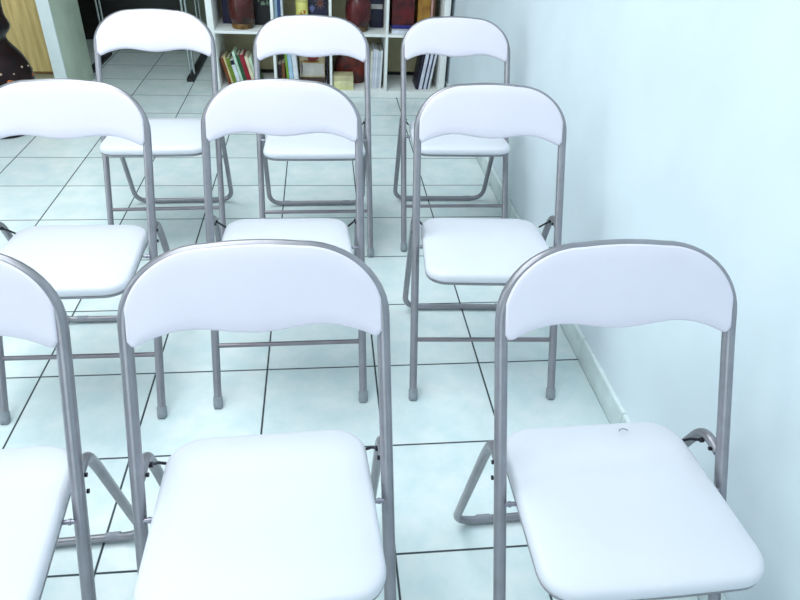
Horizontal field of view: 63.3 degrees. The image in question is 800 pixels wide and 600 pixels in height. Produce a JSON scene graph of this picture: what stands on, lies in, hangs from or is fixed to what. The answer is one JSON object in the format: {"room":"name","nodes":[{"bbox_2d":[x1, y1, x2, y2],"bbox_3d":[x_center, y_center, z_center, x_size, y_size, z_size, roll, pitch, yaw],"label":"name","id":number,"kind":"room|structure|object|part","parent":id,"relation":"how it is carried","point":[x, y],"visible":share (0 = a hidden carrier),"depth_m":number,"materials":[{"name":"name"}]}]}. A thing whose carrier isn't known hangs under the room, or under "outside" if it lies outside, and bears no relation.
{"room":"meeting room","nodes":[
{"label":"meeting room","id":0,"kind":"room"},
{"bbox_2d":[182,0,206,24],"bbox_3d":[-1.980,-3.275,4.587,4.417,2.650,0.120,-1,35,-6],"label":"curtain","id":1,"kind":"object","parent":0,"point":[189,3],"depth_m":5.21,"materials":[{"name":"green fabric"}]},
{"bbox_2d":[0,39,698,599],"bbox_3d":[-1.607,0.256,1.911,4.617,0.060,8.550,-1,35,-6],"label":"floor","id":2,"kind":"structure","parent":0,"point":[439,437],"depth_m":2.02,"materials":[{"name":"tile"}]},
{"bbox_2d":[0,0,34,138],"bbox_3d":[-2.075,-1.204,3.272,0.379,0.742,0.380,-1,35,-6],"label":"floor vase","id":3,"kind":"object","parent":2,"relation":"on","point":[14,66],"visible":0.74,"depth_m":3.22,"materials":[{"name":"brown ceramic"}]},
{"bbox_2d":[1,0,53,78],"bbox_3d":[-2.560,-2.209,3.663,1.015,1.900,0.424,-1,35,-6],"label":"tall cabinet","id":4,"kind":"object","parent":2,"relation":"on","point":[25,33],"visible":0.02,"depth_m":3.88,"materials":[{"name":"brown wood"}]},
{"bbox_2d":[35,0,93,80],"bbox_3d":[-1.987,-2.196,3.516,0.068,2.100,0.491,-1,35,-6],"label":"partition panel","id":5,"kind":"object","parent":2,"relation":"on","point":[61,21],"visible":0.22,"depth_m":3.84,"materials":[{"name":"white paint"}]},
{"bbox_2d":[0,253,134,599],"bbox_3d":[-0.740,0.358,1.064,0.444,0.817,0.482,-3,35,-9],"label":"folding chair","id":6,"kind":"object","parent":2,"relation":"on","point":[38,483],"visible":0.92,"depth_m":1.04,"materials":[{"name":"grey paint"}]},
{"bbox_3d":[-0.746,0.006,0.991,0.411,0.149,0.080,-3,35,-9],"label":"backrest","id":7,"kind":"part","parent":6,"relation":"part of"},
{"bbox_3d":[-0.732,0.373,1.019,0.376,0.037,0.359,-3,35,-9],"label":"seat","id":8,"kind":"part","parent":6,"relation":"part of","materials":[{"name":"white plastic"}]},
{"bbox_3d":[-0.767,0.427,1.264,0.433,0.466,0.226,-3,35,-9],"label":"frame","id":9,"kind":"part","parent":6,"relation":"part of","materials":[{"name":"grey paint"}]},
{"bbox_2d":[0,78,169,424],"bbox_3d":[-0.880,-0.133,1.760,0.444,0.817,0.482,-1,35,-6],"label":"folding chair","id":10,"kind":"object","parent":2,"relation":"on","point":[78,261],"visible":0.89,"depth_m":1.69,"materials":[{"name":"grey paint"}]},
{"bbox_3d":[-0.879,-0.485,1.688,0.411,0.149,0.080,-1,35,-6],"label":"backrest","id":11,"kind":"part","parent":10,"relation":"part of","materials":[{"name":"white plastic"}]},
{"bbox_3d":[-0.874,-0.111,1.710,0.371,0.037,0.352,-1,35,-6],"label":"seat","id":12,"kind":"part","parent":10,"relation":"part of","materials":[{"name":"white plastic"}]},
{"bbox_3d":[-0.900,-0.064,1.961,0.433,0.466,0.226,-1,35,-6],"label":"frame","id":13,"kind":"part","parent":10,"relation":"part of","materials":[{"name":"grey paint"}]},
{"bbox_2d":[77,0,206,81],"bbox_3d":[-1.800,-1.954,4.370,0.990,0.745,0.700,-1,35,-6],"label":"desk","id":14,"kind":"object","parent":2,"relation":"on","point":[92,12],"visible":0.51,"depth_m":4.63,"materials":[{"name":"black laminate"}]},
{"bbox_3d":[-2.122,-2.094,4.553,0.041,0.693,0.017,-1,35,-6],"label":"leg","id":15,"kind":"part","parent":14,"relation":"part of","materials":[{"name":"silver metal"}]},
{"bbox_3d":[-1.950,-2.160,4.594,0.750,0.614,0.020,-1,35,-6],"label":"modesty panel","id":16,"kind":"part","parent":14,"relation":"part of","materials":[{"name":"black laminate"}]},
{"bbox_3d":[-1.395,-1.819,4.215,0.041,0.693,0.017,-1,35,-6],"label":"leg","id":17,"kind":"part","parent":14,"relation":"part of","materials":[{"name":"silver metal"}]},
{"bbox_3d":[-1.447,-2.108,4.628,0.041,0.693,0.017,-1,35,-6],"label":"leg","id":18,"kind":"part","parent":14,"relation":"part of","materials":[{"name":"silver metal"}]},
{"bbox_2d":[93,8,232,237],"bbox_3d":[-0.910,-0.640,2.487,0.444,0.817,0.482,-2,35,-8],"label":"folding chair","id":19,"kind":"object","parent":2,"relation":"on","point":[144,29],"visible":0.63,"depth_m":2.41,"materials":[{"name":"grey paint"}]},
{"bbox_3d":[-0.902,-0.618,2.438,0.371,0.037,0.352,-2,35,-8],"label":"seat","id":20,"kind":"part","parent":19,"relation":"part of","materials":[{"name":"white plastic"}]},
{"bbox_3d":[-0.914,-0.993,2.415,0.411,0.149,0.080,-2,35,-8],"label":"backrest","id":21,"kind":"part","parent":19,"relation":"part of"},
{"bbox_3d":[-0.935,-0.571,2.688,0.433,0.466,0.226,-2,35,-8],"label":"frame","id":22,"kind":"part","parent":19,"relation":"part of","materials":[{"name":"grey paint"}]},
{"bbox_2d":[117,239,396,599],"bbox_3d":[-0.231,0.341,1.130,0.444,0.817,0.482,-2,35,-8],"label":"folding chair","id":23,"kind":"object","parent":2,"relation":"on","point":[293,515],"visible":1,"depth_m":1.05,"materials":[{"name":"grey paint"}]},
{"bbox_3d":[-0.235,-0.012,1.057,0.411,0.149,0.080,-2,35,-8],"label":"backrest","id":24,"kind":"part","parent":23,"relation":"part of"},
{"bbox_3d":[-0.224,0.356,1.084,0.376,0.037,0.359,-2,35,-8],"label":"seat","id":25,"kind":"part","parent":23,"relation":"part of","materials":[{"name":"white plastic"}]},
{"bbox_3d":[-0.256,0.410,1.330,0.433,0.466,0.226,-2,35,-8],"label":"frame","id":26,"kind":"part","parent":23,"relation":"part of","materials":[{"name":"grey paint"}]},
{"bbox_2d":[201,78,367,408],"bbox_3d":[-0.322,-0.163,1.847,0.444,0.817,0.482,-1,35,-7],"label":"folding chair","id":27,"kind":"object","parent":2,"relation":"on","point":[275,106],"visible":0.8,"depth_m":1.78,"materials":[{"name":"grey paint"}]},
{"bbox_3d":[-0.322,-0.515,1.775,0.411,0.149,0.080,-1,35,-7],"label":"backrest","id":28,"kind":"part","parent":27,"relation":"part of","materials":[{"name":"white plastic"}]},
{"bbox_3d":[-0.343,-0.093,2.048,0.433,0.466,0.226,-1,35,-7],"label":"frame","id":29,"kind":"part","parent":27,"relation":"part of","materials":[{"name":"grey paint"}]},
{"bbox_3d":[-0.315,-0.141,1.798,0.371,0.037,0.352,-1,35,-7],"label":"seat","id":30,"kind":"part","parent":27,"relation":"part of","materials":[{"name":"white plastic"}]},
{"bbox_2d":[253,15,373,256],"bbox_3d":[-0.333,-0.633,2.524,0.444,0.817,0.482,-2,35,-7],"label":"folding chair","id":31,"kind":"object","parent":2,"relation":"on","point":[299,35],"visible":0.76,"depth_m":2.44,"materials":[{"name":"grey paint"}]},
{"bbox_3d":[-0.334,-0.986,2.452,0.411,0.149,0.080,-2,35,-7],"label":"backrest","id":32,"kind":"part","parent":31,"relation":"part of","materials":[{"name":"white plastic"}]},
{"bbox_3d":[-0.326,-0.611,2.475,0.371,0.037,0.352,-2,35,-7],"label":"seat","id":33,"kind":"part","parent":31,"relation":"part of","materials":[{"name":"white plastic"}]},
{"bbox_3d":[-0.355,-0.564,2.725,0.433,0.466,0.226,-2,35,-7],"label":"frame","id":34,"kind":"part","parent":31,"relation":"part of","materials":[{"name":"grey paint"}]},
{"bbox_2d":[204,0,450,97],"bbox_3d":[-0.448,-1.748,4.168,1.476,0.762,0.387,-1,35,-6],"label":"bookcase","id":35,"kind":"object","parent":2,"relation":"on","point":[226,37],"visible":0.3,"depth_m":4.25,"materials":[{"name":"white laminate"}]},
{"bbox_3d":[-1.163,-1.733,4.088,0.038,0.762,0.387,-1,35,-6],"label":"panel","id":36,"kind":"part","parent":35,"relation":"part of","materials":[{"name":"white wood"}]},
{"bbox_2d":[220,52,231,83],"bbox_3d":[-1.112,-1.490,4.187,0.057,0.179,0.151,-1,35,-6],"label":"book","id":37,"kind":"object","parent":35,"relation":"on","point":[221,57],"visible":0.5,"depth_m":4.12,"materials":[{"name":"paper"}]},
{"bbox_2d":[221,0,231,23],"bbox_3d":[-1.072,-1.875,4.075,0.085,0.240,0.121,-1,35,-6],"label":"book","id":38,"kind":"object","parent":35,"relation":"on","point":[224,3],"visible":0.52,"depth_m":4.06,"materials":[{"name":"paper"}]},
{"bbox_2d":[223,51,233,82],"bbox_3d":[-1.098,-1.496,4.192,0.054,0.184,0.151,-1,35,-6],"label":"book","id":39,"kind":"object","parent":35,"relation":"on","point":[226,52],"visible":0.52,"depth_m":4.13,"materials":[{"name":"paper"}]},
{"bbox_2d":[226,52,236,82],"bbox_3d":[-1.079,-1.495,4.202,0.063,0.173,0.151,-1,35,-6],"label":"book","id":40,"kind":"object","parent":35,"relation":"on","point":[229,55],"visible":0.51,"depth_m":4.14,"materials":[{"name":"paper"}]},
{"bbox_2d":[230,55,240,81],"bbox_3d":[-1.052,-1.487,4.196,0.062,0.170,0.152,-1,35,-6],"label":"book","id":41,"kind":"object","parent":35,"relation":"on","point":[232,61],"visible":0.38,"depth_m":4.13,"materials":[{"name":"paper"}]},
{"bbox_2d":[232,47,242,80],"bbox_3d":[-1.035,-1.509,4.190,0.064,0.214,0.151,-1,35,-6],"label":"book","id":42,"kind":"object","parent":35,"relation":"on","point":[234,51],"visible":0.51,"depth_m":4.12,"materials":[{"name":"paper"}]},
{"bbox_3d":[-0.974,-1.737,4.109,0.342,0.016,0.387,-1,35,-6],"label":"shelf","id":43,"kind":"part","parent":35,"relation":"part of","materials":[{"name":"white wood"}]},
{"bbox_2d":[235,49,246,79],"bbox_3d":[-1.014,-1.506,4.203,0.066,0.195,0.151,-1,35,-6],"label":"book","id":44,"kind":"object","parent":35,"relation":"on","point":[238,51],"visible":0.48,"depth_m":4.13,"materials":[{"name":"paper"}]},
{"bbox_2d":[228,0,254,28],"bbox_3d":[-0.969,-1.776,3.967,0.160,0.210,0.160,-1,35,-6],"label":"pot","id":45,"kind":"object","parent":35,"relation":"on","point":[241,12],"visible":1,"depth_m":3.92,"materials":[{"name":"red ceramic"}]},
{"bbox_2d":[239,49,250,79],"bbox_3d":[-0.988,-1.502,4.194,0.071,0.201,0.151,-1,35,-6],"label":"book","id":46,"kind":"object","parent":35,"relation":"on","point":[243,51],"visible":0.47,"depth_m":4.13,"materials":[{"name":"paper"}]},
{"bbox_2d":[244,51,253,79],"bbox_3d":[-0.962,-1.500,4.205,0.063,0.188,0.151,-1,35,-6],"label":"book","id":47,"kind":"object","parent":35,"relation":"on","point":[247,53],"visible":0.55,"depth_m":4.14,"materials":[{"name":"paper"}]},
{"bbox_2d":[248,51,253,74],"bbox_3d":[-0.942,-1.501,4.215,0.059,0.179,0.151,-1,35,-6],"label":"book","id":48,"kind":"object","parent":35,"relation":"on","point":[250,57],"visible":0.46,"depth_m":4.14,"materials":[{"name":"paper"}]},
{"bbox_2d":[254,0,270,24],"bbox_3d":[-0.857,-1.852,4.049,0.106,0.250,0.046,-1,35,-6],"label":"book","id":49,"kind":"object","parent":35,"relation":"on","point":[262,7],"visible":0.77,"depth_m":4.07,"materials":[{"name":"paper"}]},
{"bbox_2d":[274,0,277,17],"bbox_3d":[-0.768,-1.834,4.032,0.018,0.250,0.161,-1,35,-6],"label":"book","id":50,"kind":"object","parent":35,"relation":"on","point":[275,1],"visible":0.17,"depth_m":3.97,"materials":[{"name":"paper"}]},
{"bbox_2d":[277,0,280,16],"bbox_3d":[-0.749,-1.835,4.034,0.016,0.250,0.161,-1,35,-6],"label":"book","id":51,"kind":"object","parent":35,"relation":"on","point":[278,1],"visible":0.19,"depth_m":3.97,"materials":[{"name":"paper"}]},
{"bbox_2d":[277,59,281,77],"bbox_3d":[-0.780,-1.481,4.235,0.024,0.140,0.131,-1,35,-6],"label":"book","id":52,"kind":"object","parent":35,"relation":"on","point":[279,65],"visible":0.46,"depth_m":4.17,"materials":[{"name":"paper"}]},
{"bbox_2d":[280,0,283,15],"bbox_3d":[-0.733,-1.835,4.035,0.012,0.250,0.161,-1,35,-6],"label":"book","id":53,"kind":"object","parent":35,"relation":"on","point":[281,1],"visible":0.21,"depth_m":3.98,"materials":[{"name":"paper"}]},
{"bbox_2d":[281,58,286,78],"bbox_3d":[-0.756,-1.486,4.235,0.020,0.150,0.131,-1,35,-6],"label":"book","id":54,"kind":"object","parent":35,"relation":"on","point":[283,59],"visible":0.54,"depth_m":4.18,"materials":[{"name":"paper"}]},
{"bbox_2d":[284,54,289,78],"bbox_3d":[-0.731,-1.517,4.228,0.030,0.210,0.151,-1,35,-6],"label":"book","id":55,"kind":"object","parent":35,"relation":"on","point":[285,55],"visible":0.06,"depth_m":4.15,"materials":[{"name":"paper"}]},
{"bbox_2d":[287,54,293,78],"bbox_3d":[-0.710,-1.517,4.231,0.040,0.209,0.151,-1,35,-6],"label":"book","id":56,"kind":"object","parent":35,"relation":"on","point":[289,58],"visible":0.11,"depth_m":4.16,"materials":[{"name":"paper"}]},
{"bbox_2d":[291,55,299,78],"bbox_3d":[-0.681,-1.516,4.235,0.042,0.205,0.151,-1,35,-6],"label":"book","id":57,"kind":"object","parent":35,"relation":"on","point":[294,57],"visible":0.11,"depth_m":4.17,"materials":[{"name":"paper"}]},
{"bbox_2d":[295,0,307,14],"bbox_3d":[-0.611,-1.789,4.046,0.078,0.174,0.078,-1,35,-6],"label":"tin","id":58,"kind":"object","parent":35,"relation":"on","point":[301,5],"visible":0.65,"depth_m":4.00,"materials":[{"name":"yellow metal"}]},
{"bbox_2d":[299,56,324,82],"bbox_3d":[-0.578,-1.545,4.277,0.165,0.215,0.052,-1,35,-6],"label":"book","id":59,"kind":"object","parent":35,"relation":"on","point":[311,68],"visible":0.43,"depth_m":4.28,"materials":[{"name":"paper"}]},
{"bbox_2d":[308,0,327,15],"bbox_3d":[-0.515,-1.848,4.071,0.119,0.251,0.048,-1,35,-6],"label":"book","id":60,"kind":"object","parent":35,"relation":"on","point":[315,7],"visible":0.56,"depth_m":4.07,"materials":[{"name":"paper"}]},
{"bbox_3d":[-0.467,-1.865,4.314,1.400,0.662,0.012,-1,35,-6],"label":"panel","id":61,"kind":"part","parent":35,"relation":"part of","materials":[{"name":"white wood"}]},
{"bbox_2d":[326,56,328,83],"bbox_3d":[-0.480,-1.553,4.296,0.012,0.215,0.151,-1,35,-6],"label":"book","id":62,"kind":"object","parent":35,"relation":"on","point":[326,56],"visible":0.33,"depth_m":4.25,"materials":[{"name":"paper"}]},
{"bbox_3d":[-0.483,-1.584,4.509,1.400,0.024,0.008,-1,35,-6],"label":"rail","id":63,"kind":"part","parent":35,"relation":"part of","materials":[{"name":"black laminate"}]},
{"bbox_2d":[333,85,352,89],"bbox_3d":[-0.372,-1.407,4.261,0.128,0.026,0.100,-1,35,-6],"label":"book","id":64,"kind":"object","parent":35,"relation":"on","point":[337,87],"visible":0.52,"depth_m":4.22,"materials":[{"name":"paper"}]},
{"bbox_2d":[333,81,352,85],"bbox_3d":[-0.371,-1.431,4.245,0.128,0.030,0.100,-1,35,-6],"label":"book","id":65,"kind":"object","parent":64,"relation":"on","point":[335,83],"visible":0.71,"depth_m":4.20,"materials":[{"name":"paper"}]},
{"bbox_2d":[333,71,352,80],"bbox_3d":[-0.370,-1.456,4.227,0.128,0.032,0.100,-1,35,-6],"label":"book","id":66,"kind":"object","parent":65,"relation":"on","point":[337,75],"visible":1,"depth_m":4.19,"materials":[{"name":"paper"}]},
{"bbox_2d":[334,55,363,82],"bbox_3d":[-0.326,-1.581,4.326,0.224,0.241,0.119,-1,35,-6],"label":"vase","id":67,"kind":"object","parent":35,"relation":"on","point":[343,63],"visible":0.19,"depth_m":4.29,"materials":[{"name":"red ceramic"}]},
{"bbox_2d":[345,0,370,31],"bbox_3d":[-0.260,-1.794,4.045,0.164,0.215,0.164,-1,35,-6],"label":"vase","id":68,"kind":"object","parent":35,"relation":"on","point":[358,12],"visible":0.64,"depth_m":3.99,"materials":[{"name":"red ceramic"}]},
{"bbox_2d":[369,44,373,87],"bbox_3d":[-0.195,-1.547,4.293,0.022,0.235,0.201,-1,35,-6],"label":"magazine","id":69,"kind":"object","parent":35,"relation":"on","point":[370,45],"visible":0.69,"depth_m":4.21,"materials":[{"name":"paper"}]},
{"bbox_2d":[372,42,375,87],"bbox_3d":[-0.180,-1.555,4.295,0.022,0.247,0.201,-1,35,-6],"label":"magazine","id":70,"kind":"object","parent":35,"relation":"on","point":[373,44],"visible":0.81,"depth_m":4.21,"materials":[{"name":"paper"}]},
{"bbox_3d":[-0.274,-1.752,4.187,0.334,0.016,0.387,-1,35,-6],"label":"shelf","id":71,"kind":"part","parent":35,"relation":"part of","materials":[{"name":"white wood"}]},
{"bbox_2d":[369,0,382,27],"bbox_3d":[-0.155,-1.900,4.167,0.080,0.260,0.132,-1,35,-6],"label":"book","id":72,"kind":"object","parent":35,"relation":"on","point":[375,21],"visible":0.77,"depth_m":4.14,"materials":[{"name":"paper"}]},
{"bbox_2d":[374,43,377,88],"bbox_3d":[-0.165,-1.551,4.294,0.022,0.243,0.201,-1,35,-6],"label":"magazine","id":73,"kind":"object","parent":35,"relation":"on","point":[376,47],"visible":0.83,"depth_m":4.21,"materials":[{"name":"paper"}]},
{"bbox_2d":[376,43,380,87],"bbox_3d":[-0.150,-1.551,4.301,0.022,0.236,0.201,-1,35,-6],"label":"magazine","id":74,"kind":"object","parent":35,"relation":"on","point":[379,51],"visible":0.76,"depth_m":4.22,"materials":[{"name":"paper"}]},
{"bbox_2d":[378,43,382,88],"bbox_3d":[-0.134,-1.550,4.298,0.022,0.240,0.201,-1,35,-6],"label":"magazine","id":75,"kind":"object","parent":35,"relation":"on","point":[380,46],"visible":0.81,"depth_m":4.22,"materials":[{"name":"paper"}]},
{"bbox_3d":[0.077,-1.759,4.226,0.342,0.016,0.387,-1,35,-6],"label":"shelf","id":76,"kind":"part","parent":35,"relation":"part of","materials":[{"name":"white wood"}]},
{"bbox_2d":[389,24,407,33],"bbox_3d":[0.011,-1.731,4.144,0.145,0.024,0.200,-1,35,-6],"label":"book","id":77,"kind":"object","parent":35,"relation":"on","point":[393,31],"visible":0.48,"depth_m":4.06,"materials":[{"name":"paper"}]},
{"bbox_2d":[389,0,414,28],"bbox_3d":[0.014,-1.844,4.074,0.142,0.240,0.144,-1,35,-6],"label":"book","id":78,"kind":"object","parent":77,"relation":"on","point":[401,11],"visible":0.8,"depth_m":4.04,"materials":[{"name":"red paper"}]},
{"bbox_2d":[412,54,425,89],"bbox_3d":[0.127,-1.553,4.311,0.058,0.255,0.191,-1,35,-6],"label":"book","id":79,"kind":"object","parent":35,"relation":"on","point":[420,59],"visible":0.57,"depth_m":4.28,"materials":[{"name":"paper"}]},
{"bbox_2d":[414,0,430,23],"bbox_3d":[0.143,-1.845,4.133,0.078,0.235,0.151,-1,35,-6],"label":"book","id":80,"kind":"object","parent":35,"relation":"on","point":[422,7],"visible":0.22,"depth_m":4.07,"materials":[{"name":"paper"}]},
{"bbox_2d":[418,54,428,88],"bbox_3d":[0.148,-1.554,4.317,0.061,0.250,0.191,-1,35,-6],"label":"book","id":81,"kind":"object","parent":35,"relation":"on","point":[427,55],"visible":0.4,"depth_m":4.24,"materials":[{"name":"paper"}]},
{"bbox_2d":[422,54,430,88],"bbox_3d":[0.164,-1.553,4.323,0.046,0.243,0.191,-1,35,-6],"label":"book","id":82,"kind":"object","parent":35,"relation":"on","point":[429,54],"visible":0.31,"depth_m":4.25,"materials":[{"name":"paper"}]},
{"bbox_2d":[423,54,433,88],"bbox_3d":[0.178,-1.556,4.327,0.056,0.245,0.191,-1,35,-6],"label":"book","id":83,"kind":"object","parent":35,"relation":"on","point":[431,55],"visible":0.28,"depth_m":4.25,"materials":[{"name":"paper"}]},
{"bbox_2d":[426,54,434,88],"bbox_3d":[0.191,-1.555,4.332,0.045,0.238,0.191,-1,35,-6],"label":"book","id":84,"kind":"object","parent":35,"relation":"on","point":[434,54],"visible":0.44,"depth_m":4.25,"materials":[{"name":"paper"}]},
{"bbox_2d":[430,0,433,16],"bbox_3d":[0.192,-1.846,4.138,0.014,0.235,0.151,-1,35,-6],"label":"book","id":85,"kind":"object","parent":35,"relation":"on","point":[432,1],"visible":0.14,"depth_m":4.07,"materials":[{"name":"paper"}]},
{"bbox_2d":[427,54,436,88],"bbox_3d":[0.203,-1.556,4.337,0.051,0.237,0.191,-1,35,-6],"label":"book","id":86,"kind":"object","parent":35,"relation":"on","point":[435,57],"visible":0.34,"depth_m":4.26,"materials":[{"name":"paper"}]},
{"bbox_2d":[433,0,435,16],"bbox_3d":[0.207,-1.852,4.148,0.012,0.235,0.151,-1,35,-6],"label":"book","id":87,"kind":"object","parent":35,"relation":"on","point":[434,5],"visible":0.13,"depth_m":4.07,"materials":[{"name":"paper"}]},
{"bbox_3d":[0.266,-1.764,4.247,0.038,0.762,0.387,-1,35,-6],"label":"panel","id":88,"kind":"part","parent":35,"relation":"part of","materials":[{"name":"white wood"}]},
{"bbox_2d":[393,16,509,251],"bbox_3d":[0.220,-0.670,2.621,0.444,0.817,0.482,-1,35,-6],"label":"folding chair","id":89,"kind":"object","parent":2,"relation":"on","point":[450,36],"visible":0.76,"depth_m":2.54,"materials":[{"name":"grey paint"}]},
{"bbox_3d":[0.199,-0.601,2.822,0.433,0.466,0.226,-1,35,-6],"label":"frame","id":90,"kind":"part","parent":89,"relation":"part of","materials":[{"name":"grey paint"}]},
{"bbox_3d":[0.221,-1.022,2.549,0.411,0.149,0.080,-1,35,-6],"label":"backrest","id":91,"kind":"part","parent":89,"relation":"part of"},
{"bbox_3d":[0.225,-0.648,2.571,0.371,0.037,0.352,-1,35,-6],"label":"seat","id":92,"kind":"part","parent":89,"relation":"part of","materials":[{"name":"white plastic"}]},
{"bbox_2d":[403,83,566,399],"bbox_3d":[0.252,-0.171,1.904,0.444,0.817,0.482,0,35,-4],"label":"folding chair","id":93,"kind":"object","parent":2,"relation":"on","point":[456,251],"visible":0.92,"depth_m":1.83,"materials":[{"name":"grey paint"}]},
{"bbox_3d":[0.237,-0.101,2.106,0.433,0.466,0.226,0,35,-4],"label":"frame","id":94,"kind":"part","parent":93,"relation":"part of","materials":[{"name":"grey paint"}]},
{"bbox_3d":[0.246,-0.148,1.854,0.371,0.037,0.352,0,35,-4],"label":"seat","id":95,"kind":"part","parent":93,"relation":"part of","materials":[{"name":"white plastic"}]},
{"bbox_3d":[0.259,-0.523,1.833,0.411,0.149,0.080,0,35,-4],"label":"backrest","id":96,"kind":"part","parent":93,"relation":"part of","materials":[{"name":"white plastic"}]},
{"bbox_2d":[453,239,764,599],"bbox_3d":[0.381,0.335,1.187,0.444,0.817,0.482,-2,35,-7],"label":"folding chair","id":97,"kind":"object","parent":2,"relation":"on","point":[616,511],"visible":1,"depth_m":1.10,"materials":[{"name":"grey paint"}]},
{"bbox_3d":[0.358,0.404,1.388,0.433,0.466,0.226,-2,35,-7],"label":"frame","id":98,"kind":"part","parent":97,"relation":"part of","materials":[{"name":"grey paint"}]},
{"bbox_3d":[0.379,-0.017,1.114,0.411,0.149,0.080,-2,35,-7],"label":"backrest","id":99,"kind":"part","parent":97,"relation":"part of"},
{"bbox_3d":[0.387,0.351,1.141,0.375,0.037,0.359,-2,35,-7],"label":"seat","id":100,"kind":"part","parent":97,"relation":"part of","materials":[{"name":"white plastic"}]},
{"bbox_2d":[445,0,799,599],"bbox_3d":[0.709,-0.904,1.389,0.120,2.650,8.550,-1,35,-6],"label":"wall","id":101,"kind":"structure","parent":0,"point":[682,117],"depth_m":1.45,"materials":[{"name":"paint"}]},
{"bbox_2d":[444,79,726,599],"bbox_3d":[0.586,0.149,2.112,0.011,0.086,8.350,-1,35,-6],"label":"baseboard","id":102,"kind":"structure","parent":101,"relation":"attached to","point":[607,397],"depth_m":2.03,"materials":[{"name":"tile"}]}
]}

